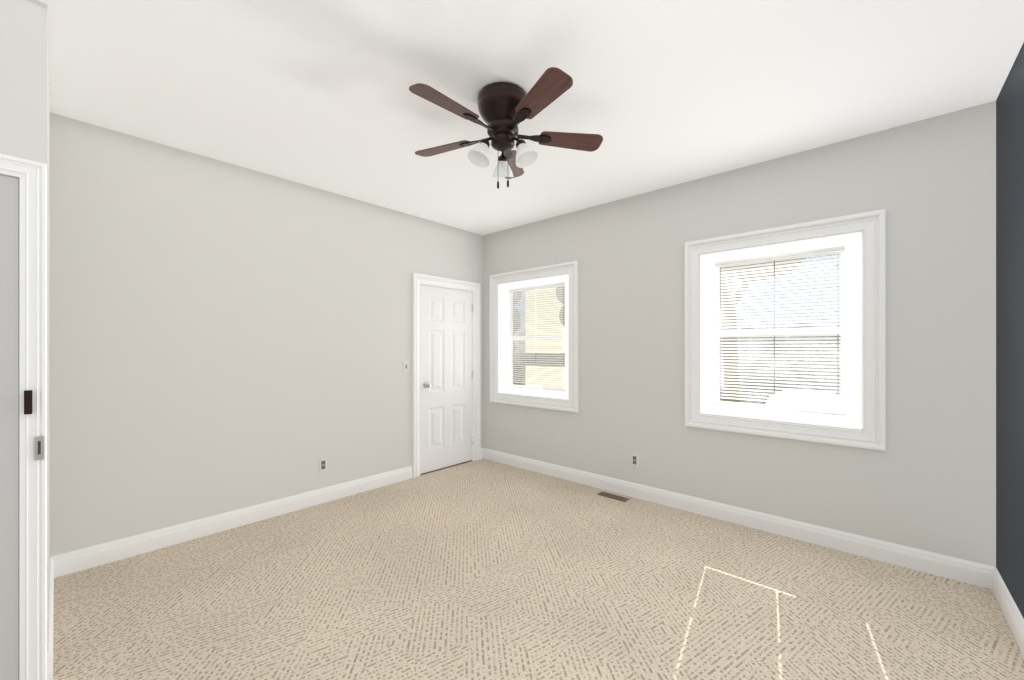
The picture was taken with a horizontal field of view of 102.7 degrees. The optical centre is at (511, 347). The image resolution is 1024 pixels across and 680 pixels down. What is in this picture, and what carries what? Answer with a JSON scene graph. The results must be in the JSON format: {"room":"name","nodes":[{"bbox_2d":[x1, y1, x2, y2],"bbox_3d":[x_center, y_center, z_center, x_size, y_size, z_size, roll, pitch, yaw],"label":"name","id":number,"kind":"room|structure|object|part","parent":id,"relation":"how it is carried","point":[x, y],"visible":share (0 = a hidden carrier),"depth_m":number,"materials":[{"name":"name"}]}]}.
{"room":"empty bedroom","nodes":[
{"label":"empty bedroom","id":0,"kind":"room"},
{"bbox_2d":[0,0,49,637],"bbox_3d":[-2.397,-0.016,1.161,0.120,2.740,1.428,0,0,42],"label":"wall","id":1,"kind":"structure","parent":0,"point":[24,105],"depth_m":1.62,"materials":[{"name":"grey paint"}]},
{"bbox_2d":[0,154,46,679],"bbox_3d":[-2.220,0.307,1.335,0.149,2.093,0.931,0,0,42],"label":"door frame","id":2,"kind":"structure","parent":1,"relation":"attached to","point":[21,177],"depth_m":1.61,"materials":[{"name":"white paint"}]},
{"bbox_2d":[50,112,482,556],"bbox_3d":[-1.589,-0.016,3.771,0.140,2.740,3.538,0,0,42],"label":"wall","id":3,"kind":"structure","parent":0,"point":[225,337],"depth_m":2.99,"materials":[{"name":"grey paint"}]},
{"bbox_2d":[51,448,482,577],"bbox_3d":[-1.531,1.290,3.719,0.016,0.127,3.538,0,0,42],"label":"baseboard","id":4,"kind":"structure","parent":3,"relation":"attached to","point":[91,556],"depth_m":2.97,"materials":[{"name":"white paint"}]},
{"bbox_2d":[319,458,326,471],"bbox_3d":[-1.654,1.024,3.587,0.009,0.115,0.070,0,0,42],"label":"electrical outlet","id":5,"kind":"object","parent":3,"relation":"attached to","point":[322,464],"visible":1,"depth_m":3.58,"materials":[{"name":"white plastic"}]},
{"bbox_2d":[403,361,408,371],"bbox_3d":[-1.085,0.191,4.213,0.019,0.115,0.070,0,0,42],"label":"light switch","id":6,"kind":"object","parent":3,"relation":"attached to","point":[405,366],"visible":1,"depth_m":4.21,"materials":[{"name":"white plastic"}]},
{"bbox_2d":[412,272,480,477],"bbox_3d":[-0.775,0.330,4.679,0.139,2.047,0.781,0,0,42],"label":"door jamb","id":7,"kind":"structure","parent":3,"relation":"in","point":[472,354],"depth_m":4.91,"materials":[{"name":"white paint"}]},
{"bbox_2d":[421,285,471,473],"bbox_3d":[-0.715,0.335,4.625,0.103,2.015,0.740,0,0,42],"label":"door","id":8,"kind":"structure","parent":7,"relation":"attached to","point":[446,377],"depth_m":4.61,"materials":[{"name":"white paint"}]},
{"bbox_3d":[-0.902,0.398,4.390,0.068,0.066,0.066,0,0,42],"label":"knob","id":9,"kind":"part","parent":8,"relation":"part of","materials":[{"name":"silver metal"}]},
{"bbox_2d":[37,0,1023,234],"bbox_3d":[-0.457,-1.446,1.844,4.418,0.120,5.337,0,0,42],"label":"ceiling","id":10,"kind":"structure","parent":0,"point":[657,95],"depth_m":2.12,"materials":[{"name":"white paint"}]},
{"bbox_2d":[409,67,602,188],"bbox_3d":[-0.080,-1.132,2.233,1.112,0.506,1.069,0,0,42],"label":"ceiling fan","id":11,"kind":"object","parent":10,"relation":"hanging from","point":[505,109],"visible":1,"depth_m":2.18,"materials":[{"name":"brown wood"}]},
{"label":"blade","id":12,"kind":"part","parent":11,"relation":"part of","materials":[{"name":"brown wood"}]},
{"bbox_3d":[-0.318,-1.181,1.977,0.136,0.006,0.370,18,12,42],"label":"blade","id":13,"kind":"part","parent":11,"relation":"part of","materials":[{"name":"brown wood"}]},
{"bbox_3d":[-0.178,-1.040,2.184,0.127,0.116,0.120,0,0,42],"label":"lamp shade","id":14,"kind":"part","parent":11,"relation":"part of","materials":[{"name":"white glass"}]},
{"bbox_3d":[-0.054,-1.040,2.411,0.124,0.116,0.122,0,0,42],"label":"lamp shade","id":15,"kind":"part","parent":11,"relation":"part of","materials":[{"name":"white glass"}]},
{"bbox_3d":[-0.002,-1.181,2.648,0.136,0.006,0.370,-13,-2,7],"label":"blade","id":16,"kind":"part","parent":11,"relation":"part of","materials":[{"name":"brown wood"}]},
{"bbox_3d":[0.080,-1.040,2.189,0.120,0.116,0.128,0,0,42],"label":"lamp shade","id":17,"kind":"part","parent":11,"relation":"part of","materials":[{"name":"white glass"}]},
{"label":"blade","id":18,"kind":"part","parent":11,"relation":"part of","materials":[{"name":"brown wood"}]},
{"bbox_3d":[0.332,-1.181,2.334,0.370,0.006,0.136,0,-13,-11],"label":"blade","id":19,"kind":"part","parent":11,"relation":"part of","materials":[{"name":"brown wood"}]},
{"bbox_2d":[53,459,1023,679],"bbox_3d":[-0.457,1.414,1.844,4.418,0.120,5.337,0,0,42],"label":"floor","id":20,"kind":"structure","parent":0,"point":[483,569],"depth_m":2.19,"materials":[{"name":"beige carpet"}]},
{"bbox_2d":[597,491,629,501],"bbox_3d":[0.920,1.351,3.724,0.280,0.006,0.090,0,0,42],"label":"floor vent","id":21,"kind":"object","parent":20,"relation":"in","point":[613,496],"visible":1,"depth_m":3.72,"materials":[{"name":"brown metal"}]},
{"bbox_2d":[483,101,995,566],"bbox_3d":[1.251,-0.016,3.749,4.418,2.740,0.220,0,0,42],"label":"wall","id":22,"kind":"structure","parent":0,"point":[926,480],"depth_m":2.83,"materials":[{"name":"grey paint"}]},
{"bbox_2d":[490,261,577,412],"bbox_3d":[0.244,-0.114,4.575,1.236,1.525,0.174,0,0,42],"label":"window","id":23,"kind":"structure","parent":22,"relation":"in","point":[503,344],"depth_m":4.58,"materials":[{"name":"white paint"}]},
{"bbox_2d":[508,282,564,391],"bbox_3d":[0.266,-0.117,4.599,0.826,1.161,0.028,0,0,42],"label":"window blind","id":24,"kind":"object","parent":23,"relation":"attached to","point":[516,316],"visible":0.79,"depth_m":4.58,"materials":[{"name":"white plastic"}]},
{"bbox_2d":[562,285,562,386],"bbox_3d":[0.536,-0.129,4.339,0.002,1.079,0.002,0,0,42],"label":"blind cord","id":25,"kind":"object","parent":24,"relation":"attached to","point":[562,335],"visible":0.9,"depth_m":4.33,"materials":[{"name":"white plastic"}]},
{"label":"glass","id":26,"kind":"part","parent":23,"relation":"part of","materials":[{"name":"clear glass"}]},
{"bbox_2d":[631,453,638,466],"bbox_3d":[1.115,1.018,3.717,0.070,0.115,0.009,0,0,42],"label":"electrical outlet","id":27,"kind":"object","parent":22,"relation":"attached to","point":[635,460],"visible":1,"depth_m":3.71,"materials":[{"name":"white plastic"}]},
{"bbox_2d":[483,448,994,589],"bbox_3d":[1.172,1.290,3.662,4.118,0.127,0.016,0,0,42],"label":"baseboard","id":28,"kind":"structure","parent":22,"relation":"attached to","point":[962,570],"depth_m":2.95,"materials":[{"name":"white paint"}]},
{"bbox_2d":[684,209,885,450],"bbox_3d":[1.946,-0.114,3.050,1.236,1.525,0.174,0,0,42],"label":"window","id":29,"kind":"structure","parent":22,"relation":"in","point":[852,243],"depth_m":2.85,"materials":[{"name":"white paint"}]},
{"bbox_2d":[714,246,844,415],"bbox_3d":[1.968,-0.117,3.073,0.826,1.161,0.028,0,0,42],"label":"window blind","id":30,"kind":"object","parent":29,"relation":"attached to","point":[797,255],"visible":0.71,"depth_m":3.03,"materials":[{"name":"white plastic"}]},
{"bbox_2d":[719,265,722,398],"bbox_3d":[1.687,-0.129,3.301,0.008,1.079,0.031,0,0,-18],"label":"blind cord","id":31,"kind":"object","parent":30,"relation":"attached to","point":[719,320],"visible":0.88,"depth_m":3.30,"materials":[{"name":"white fabric"}]},
{"label":"glass","id":32,"kind":"part","parent":29,"relation":"part of","materials":[{"name":"clear glass"}]},
{"bbox_2d":[996,42,1023,617],"bbox_3d":[1.059,-0.016,0.338,0.150,2.740,5.117,0,0,42],"label":"wall","id":33,"kind":"structure","parent":0,"point":[1010,333],"depth_m":2.04,"materials":[{"name":"grey paint"}]},
{"bbox_2d":[992,567,1023,656],"bbox_3d":[1.047,1.290,0.449,0.016,0.127,4.967,0,0,42],"label":"baseboard","id":34,"kind":"structure","parent":33,"relation":"attached to","point":[1010,610],"depth_m":2.00,"materials":[{"name":"white paint"}]},
{"label":"outside","id":35,"kind":"structure","parent":0,"visible":0},
{"bbox_2d":[514,253,840,403],"bbox_3d":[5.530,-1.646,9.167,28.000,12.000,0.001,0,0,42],"label":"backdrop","id":36,"kind":"structure","parent":35,"point":[837,343],"depth_m":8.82,"materials":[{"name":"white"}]},
{"bbox_3d":[-1.767,-0.016,-0.464,2.988,2.740,0.150,0,0,42],"label":"wall","id":37,"kind":"structure","parent":0,"visible":0},
{"bbox_2d":[47,557,53,679],"bbox_3d":[-2.292,1.290,2.035,1.130,0.127,0.016,0,0,42],"label":"baseboard","id":38,"kind":"structure","parent":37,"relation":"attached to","point":[50,628],"depth_m":1.82,"materials":[{"name":"white paint"}]},
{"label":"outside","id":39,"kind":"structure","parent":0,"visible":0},
{"bbox_2d":[520,288,564,387],"bbox_3d":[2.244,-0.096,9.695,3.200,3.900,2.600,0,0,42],"label":"house","id":40,"kind":"structure","parent":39,"point":[535,347],"depth_m":9.42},
{"bbox_2d":[513,258,805,401],"bbox_3d":[2.203,-0.650,8.476,6.646,5.019,2.470,0,0,42],"label":"tree","id":41,"kind":"object","parent":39,"point":[736,400],"depth_m":7.19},
{"bbox_2d":[766,390,840,409],"bbox_3d":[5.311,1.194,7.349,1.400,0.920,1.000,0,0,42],"label":"car","id":42,"kind":"object","parent":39,"point":[786,404],"depth_m":7.10,"materials":[{"name":"white"}]}
]}

